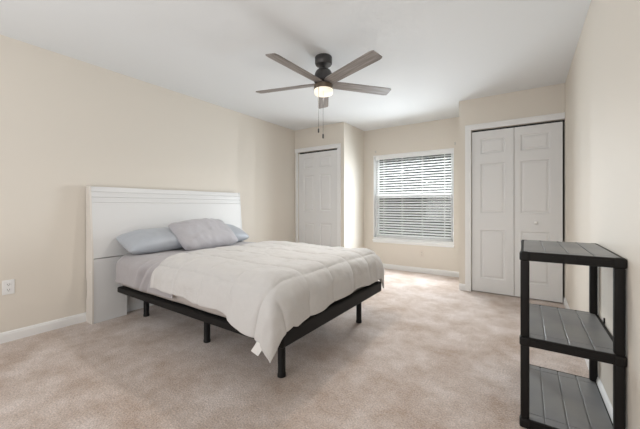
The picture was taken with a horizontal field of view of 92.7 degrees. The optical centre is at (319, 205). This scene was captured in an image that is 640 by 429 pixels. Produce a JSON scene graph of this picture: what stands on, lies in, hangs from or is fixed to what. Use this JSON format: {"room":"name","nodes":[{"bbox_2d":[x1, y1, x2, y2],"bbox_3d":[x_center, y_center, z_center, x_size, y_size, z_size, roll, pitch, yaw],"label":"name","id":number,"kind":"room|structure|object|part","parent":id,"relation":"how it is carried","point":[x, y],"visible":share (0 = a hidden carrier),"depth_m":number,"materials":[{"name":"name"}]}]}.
{"room":"bedroom","nodes":[
{"label":"bedroom","id":0,"kind":"room"},
{"bbox_2d":[0,34,294,332],"bbox_3d":[-1.831,-0.135,3.545,0.120,2.440,6.470,0,0,34],"label":"wall","id":1,"kind":"structure","parent":0,"point":[68,125],"depth_m":2.87,"materials":[{"name":"beige paint"}]},
{"bbox_2d":[2,279,14,294],"bbox_3d":[-2.495,0.650,2.443,0.010,0.116,0.072,0,0,34],"label":"wall outlet","id":2,"kind":"object","parent":1,"relation":"attached to","point":[8,286],"visible":1,"depth_m":2.44,"materials":[{"name":"white plastic"}]},
{"bbox_2d":[0,312,85,343],"bbox_3d":[-1.982,1.044,3.201,0.013,0.083,5.490,0,0,34],"label":"baseboard","id":3,"kind":"structure","parent":1,"relation":"attached to","point":[19,333],"depth_m":2.60,"materials":[{"name":"white paint"}]},
{"bbox_2d":[0,268,588,428],"bbox_3d":[-0.206,1.135,2.449,4.038,0.100,6.470,0,0,34],"label":"floor","id":4,"kind":"structure","parent":0,"point":[425,352],"depth_m":1.99,"materials":[{"name":"beige carpet"}]},
{"bbox_2d":[86,186,241,323],"bbox_3d":[-1.642,0.449,3.572,0.138,1.272,1.799,0,0,34],"label":"headboard","id":5,"kind":"object","parent":4,"relation":"on","point":[111,212],"visible":0.65,"depth_m":3.01,"materials":[{"name":"white paint"}]},
{"bbox_3d":[-1.671,0.789,3.594,0.030,0.592,1.195,0,0,34],"label":"panel","id":6,"kind":"part","parent":5,"relation":"part of","materials":[{"name":"white paint"}]},
{"bbox_3d":[-1.636,0.151,3.570,0.115,0.668,1.771,0,0,34],"label":"panel","id":7,"kind":"part","parent":5,"relation":"part of","materials":[{"name":"white paint"}]},
{"bbox_2d":[117,281,380,377],"bbox_3d":[-0.661,0.904,2.907,2.053,0.362,1.450,0,0,34],"label":"frame","id":8,"kind":"object","parent":4,"relation":"on","point":[356,298],"visible":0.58,"depth_m":2.25,"materials":[{"name":"black metal"}]},
{"bbox_3d":[-1.711,0.942,3.006,0.054,0.286,0.054,0,0,34],"label":"leg","id":9,"kind":"part","parent":8,"relation":"part of","materials":[{"name":"black metal"}]},
{"bbox_3d":[-1.057,0.790,2.327,2.045,0.054,0.045,0,0,34],"label":"rail","id":10,"kind":"part","parent":8,"relation":"part of","materials":[{"name":"black metal"}]},
{"bbox_3d":[-0.902,0.942,2.436,0.054,0.286,0.054,0,0,34],"label":"leg","id":11,"kind":"part","parent":8,"relation":"part of","materials":[{"name":"black metal"}]},
{"bbox_2d":[122,284,364,317],"bbox_3d":[-0.684,0.613,2.922,1.988,0.305,1.460,0,0,34],"label":"mattress","id":12,"kind":"object","parent":8,"relation":"on","point":[178,299],"visible":0.02,"depth_m":2.27,"materials":[{"name":"grey fabric"}]},
{"bbox_2d":[115,241,255,298],"bbox_3d":[-1.096,0.582,3.200,0.995,0.273,1.568,0,0,34],"label":"sheet","id":13,"kind":"object","parent":12,"relation":"on","point":[133,270],"visible":0.27,"depth_m":2.66,"materials":[{"name":"grey fabric"}]},
{"bbox_2d":[116,227,182,253],"bbox_3d":[-1.658,0.343,3.079,0.373,0.233,0.600,0,0,38],"label":"pillow","id":14,"kind":"object","parent":13,"relation":"on","point":[153,240],"visible":0.85,"depth_m":2.92,"materials":[{"name":"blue fabric"}]},
{"bbox_2d":[169,218,237,250],"bbox_3d":[-1.273,0.303,3.386,0.375,0.329,0.723,0,0,31],"label":"pillow","id":15,"kind":"object","parent":13,"relation":"on","point":[193,234],"visible":0.97,"depth_m":3.24,"materials":[{"name":"grey fabric"}]},
{"bbox_2d":[226,224,248,241],"bbox_3d":[-1.199,0.343,3.800,0.365,0.232,0.559,0,0,32],"label":"pillow","id":16,"kind":"object","parent":13,"relation":"on","point":[239,233],"visible":0.27,"depth_m":3.83,"materials":[{"name":"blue fabric"}]},
{"bbox_2d":[150,241,383,362],"bbox_3d":[-0.386,0.626,2.688,1.427,0.454,1.702,0,0,34],"label":"comforter","id":17,"kind":"object","parent":12,"relation":"on","point":[264,289],"visible":1,"depth_m":2.08,"materials":[{"name":"grey fabric"}]},
{"bbox_3d":[-0.244,0.942,1.944,0.054,0.286,0.054,0,0,34],"label":"leg","id":18,"kind":"part","parent":8,"relation":"part of","materials":[{"name":"black metal"}]},
{"bbox_3d":[0.166,0.771,2.349,0.058,0.096,1.446,0,0,34],"label":"foot rail","id":19,"kind":"part","parent":8,"relation":"part of","materials":[{"name":"black metal"}]},
{"bbox_3d":[0.362,0.942,2.844,0.054,0.286,0.054,0,0,34],"label":"leg","id":20,"kind":"part","parent":8,"relation":"part of","materials":[{"name":"black metal"}]},
{"bbox_2d":[519,240,626,428],"bbox_3d":[1.321,0.655,1.663,0.383,0.864,0.653,0,0,34],"label":"shelving unit","id":21,"kind":"object","parent":4,"relation":"on","point":[549,398],"visible":0.98,"depth_m":1.50,"materials":[{"name":"black plastic"}]},
{"bbox_3d":[1.011,0.454,1.505,0.037,0.378,0.037,0,0,34],"label":"post","id":22,"kind":"part","parent":21,"relation":"part of","materials":[{"name":"black plastic"}]},
{"bbox_3d":[1.011,0.863,1.505,0.037,0.361,0.037,0,0,34],"label":"post","id":23,"kind":"part","parent":21,"relation":"part of","materials":[{"name":"black plastic"}]},
{"bbox_3d":[1.632,0.454,1.820,0.037,0.378,0.037,0,0,34],"label":"post","id":24,"kind":"part","parent":21,"relation":"part of","materials":[{"name":"black plastic"}]},
{"bbox_3d":[1.632,0.863,1.820,0.037,0.361,0.037,0,0,34],"label":"post","id":25,"kind":"part","parent":21,"relation":"part of","materials":[{"name":"black plastic"}]},
{"bbox_3d":[1.292,0.454,1.316,0.037,0.378,0.037,0,0,34],"label":"post","id":26,"kind":"part","parent":21,"relation":"part of","materials":[{"name":"black plastic"}]},
{"bbox_3d":[1.292,0.863,1.316,0.037,0.361,0.037,0,0,34],"label":"post","id":27,"kind":"part","parent":21,"relation":"part of","materials":[{"name":"black plastic"}]},
{"bbox_2d":[0,0,590,130],"bbox_3d":[-0.206,-1.405,2.449,4.038,0.100,6.470,0,0,34],"label":"ceiling","id":28,"kind":"structure","parent":0,"point":[437,55],"depth_m":2.56,"materials":[{"name":"white paint"}]},
{"bbox_2d":[256,50,390,137],"bbox_3d":[0.001,-0.976,2.744,1.307,0.758,1.260,0,0,34],"label":"ceiling fan","id":29,"kind":"object","parent":28,"relation":"hanging from","point":[325,81],"visible":1,"depth_m":2.70,"materials":[{"name":"wood"}]},
{"bbox_3d":[-0.309,-1.113,2.891,0.628,0.008,0.116,0,12,18],"label":"blade","id":30,"kind":"part","parent":29,"relation":"part of","materials":[{"name":"grey wood"}]},
{"bbox_3d":[-0.181,-1.113,2.488,0.116,0.008,0.628,15,9,35],"label":"blade","id":31,"kind":"part","parent":29,"relation":"part of","materials":[{"name":"grey wood"}]},
{"bbox_3d":[-0.013,-0.875,2.700,0.003,0.380,0.002,0,0,-11],"label":"pull chain","id":32,"kind":"part","parent":29,"relation":"part of","materials":[{"name":"brown metal"}]},
{"bbox_3d":[0.032,-1.035,2.777,0.170,0.054,0.170,0,0,34],"label":"lamp shade","id":33,"kind":"part","parent":29,"relation":"part of","materials":[{"name":"white glass"}]},
{"bbox_3d":[0.034,-1.113,3.136,0.116,0.008,0.628,-12,0,0],"label":"blade","id":34,"kind":"part","parent":29,"relation":"part of","materials":[{"name":"grey wood"}]},
{"bbox_3d":[0.241,-1.113,2.485,0.116,0.008,0.628,15,-8,-35],"label":"blade","id":35,"kind":"part","parent":29,"relation":"part of","materials":[{"name":"grey wood"}]},
{"bbox_3d":[0.374,-1.113,2.886,0.628,0.008,0.116,0,-12,-18],"label":"blade","id":36,"kind":"part","parent":29,"relation":"part of","materials":[{"name":"grey wood"}]},
{"bbox_2d":[295,122,363,247],"bbox_3d":[0.175,-0.135,5.503,1.015,2.440,0.740,0,0,34],"label":"wall","id":37,"kind":"structure","parent":0,"point":[351,138],"depth_m":5.18,"materials":[{"name":"beige paint"}]},
{"bbox_2d":[296,153,297,242],"bbox_3d":[-0.414,0.068,5.443,0.055,2.035,0.019,0,0,34],"label":"trim","id":38,"kind":"structure","parent":37,"relation":"attached to","point":[296,153],"depth_m":5.43,"materials":[{"name":"white paint"}]},
{"bbox_2d":[294,143,340,152],"bbox_3d":[-0.060,-0.983,5.204,0.950,0.066,0.019,0,0,34],"label":"trim","id":39,"kind":"structure","parent":37,"relation":"attached to","point":[338,145],"depth_m":5.18,"materials":[{"name":"white paint"}]},
{"bbox_2d":[299,150,336,246],"bbox_3d":[-0.037,0.075,5.240,0.813,1.997,0.034,0,0,34],"label":"door","id":40,"kind":"structure","parent":37,"relation":"in","point":[317,170],"depth_m":5.21,"materials":[{"name":"white paint"}]},
{"bbox_2d":[300,149,336,153],"bbox_3d":[-0.013,-0.936,5.265,0.809,0.028,0.035,0,0,34],"label":"trim","id":41,"kind":"structure","parent":37,"relation":"attached to","point":[329,149],"depth_m":5.25,"materials":[{"name":"black"}]},
{"bbox_2d":[337,147,340,246],"bbox_3d":[0.306,0.068,4.957,0.066,2.035,0.019,0,0,34],"label":"trim","id":42,"kind":"structure","parent":37,"relation":"attached to","point":[339,148],"depth_m":4.94,"materials":[{"name":"white paint"}]},
{"bbox_2d":[364,117,458,271],"bbox_3d":[1.575,-0.135,5.090,3.798,2.440,0.140,0,0,34],"label":"wall","id":43,"kind":"structure","parent":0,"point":[437,134],"depth_m":5.04,"materials":[{"name":"beige paint"}]},
{"bbox_2d":[372,148,453,247],"bbox_3d":[1.533,-0.125,5.102,1.348,1.530,0.166,0,0,34],"label":"window","id":44,"kind":"structure","parent":43,"relation":"attached to","point":[376,239],"depth_m":5.13,"materials":[{"name":"white plastic"}]},
{"bbox_3d":[1.533,0.598,5.102,1.348,0.085,0.166,0,0,34],"label":"sill","id":45,"kind":"part","parent":44,"relation":"part of","materials":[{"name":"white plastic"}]},
{"bbox_3d":[1.560,-0.183,5.138,1.230,0.060,0.026,0,0,34],"label":"sash","id":46,"kind":"part","parent":44,"relation":"part of","materials":[{"name":"white plastic"}]},
{"bbox_2d":[375,149,452,241],"bbox_3d":[1.530,-0.163,5.078,1.285,1.428,0.079,0,0,34],"label":"blind","id":47,"kind":"object","parent":43,"relation":"attached to","point":[450,151],"visible":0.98,"depth_m":5.04,"materials":[{"name":"white plastic"}]},
{"bbox_3d":[1.534,-0.845,5.083,1.285,0.065,0.066,0,0,34],"label":"head rail","id":48,"kind":"part","parent":47,"relation":"part of","materials":[{"name":"white plastic"}]},
{"bbox_3d":[1.536,0.542,5.086,1.257,0.018,0.054,0,0,34],"label":"rail","id":49,"kind":"part","parent":47,"relation":"part of","materials":[{"name":"white plastic"}]},
{"bbox_3d":[1.964,-0.145,4.797,0.008,1.370,0.056,0,0,34],"label":"ladder cord","id":50,"kind":"part","parent":47,"relation":"part of","materials":[{"name":"white fabric"}]},
{"bbox_2d":[383,263,458,276],"bbox_3d":[1.507,1.044,5.043,1.707,0.083,0.013,0,0,34],"label":"baseboard","id":51,"kind":"structure","parent":43,"relation":"attached to","point":[386,266],"depth_m":4.93,"materials":[{"name":"white paint"}]},
{"bbox_2d":[459,83,564,290],"bbox_3d":[2.457,-0.135,3.964,1.076,2.440,0.740,0,0,34],"label":"wall","id":52,"kind":"structure","parent":0,"point":[545,100],"depth_m":3.75,"materials":[{"name":"beige paint"}]},
{"bbox_2d":[459,283,464,290],"bbox_3d":[1.831,1.044,3.932,0.073,0.083,0.013,0,0,34],"label":"baseboard","id":53,"kind":"structure","parent":52,"relation":"attached to","point":[461,286],"depth_m":3.93,"materials":[{"name":"white paint"}]},
{"bbox_2d":[465,130,470,291],"bbox_3d":[1.889,0.062,3.889,0.071,2.045,0.019,0,0,34],"label":"trim","id":54,"kind":"structure","parent":52,"relation":"attached to","point":[467,133],"depth_m":3.88,"materials":[{"name":"white paint"}]},
{"bbox_2d":[465,112,564,130],"bbox_3d":[2.275,-0.994,3.629,1.002,0.068,0.019,0,0,34],"label":"trim","id":55,"kind":"structure","parent":52,"relation":"attached to","point":[556,116],"depth_m":3.60,"materials":[{"name":"white paint"}]},
{"bbox_2d":[472,122,562,302],"bbox_3d":[2.312,0.069,3.633,0.909,2.008,0.071,0,0,34],"label":"door","id":56,"kind":"structure","parent":52,"relation":"in","point":[517,172],"depth_m":3.63,"materials":[{"name":"white paint"}]},
{"bbox_2d":[472,120,564,132],"bbox_3d":[2.348,-0.950,3.673,0.932,0.020,0.035,0,0,34],"label":"trim","id":57,"kind":"structure","parent":52,"relation":"attached to","point":[559,120],"depth_m":3.63,"materials":[{"name":"black"}]},
{"bbox_2d":[563,0,639,428],"bbox_3d":[1.417,-0.135,1.354,0.120,2.440,6.470,0,0,34],"label":"wall","id":58,"kind":"structure","parent":0,"point":[601,126],"depth_m":1.59,"materials":[{"name":"beige paint"}]},
{"bbox_2d":[564,297,612,422],"bbox_3d":[1.155,1.044,1.084,0.013,0.083,5.490,0,0,34],"label":"baseboard","id":59,"kind":"structure","parent":58,"relation":"attached to","point":[609,407],"depth_m":1.67,"materials":[{"name":"white paint"}]},
{"label":"outside","id":60,"kind":"structure","parent":0,"visible":0},
{"bbox_3d":[12.001,1.385,22.260,55.000,0.100,39.670,0,0,34],"label":"ground","id":61,"kind":"structure","parent":60,"visible":0},
{"bbox_2d":[380,158,406,193],"bbox_3d":[1.959,-0.454,9.992,2.358,3.598,1.986,0,0,-5],"label":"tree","id":62,"kind":"object","parent":61,"relation":"on","point":[397,158],"visible":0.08,"depth_m":10.03,"materials":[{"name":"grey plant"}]},
{"bbox_2d":[388,157,433,193],"bbox_3d":[3.745,-0.517,12.004,2.204,3.723,2.123,0,0,34],"label":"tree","id":63,"kind":"object","parent":61,"relation":"on","point":[407,157],"visible":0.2,"depth_m":11.74,"materials":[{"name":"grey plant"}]},
{"bbox_2d":[410,154,450,192],"bbox_3d":[3.953,-0.763,8.912,2.492,4.212,3.101,0,0,34],"label":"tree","id":64,"kind":"object","parent":61,"relation":"on","point":[441,154],"visible":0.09,"depth_m":8.59,"materials":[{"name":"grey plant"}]}
]}

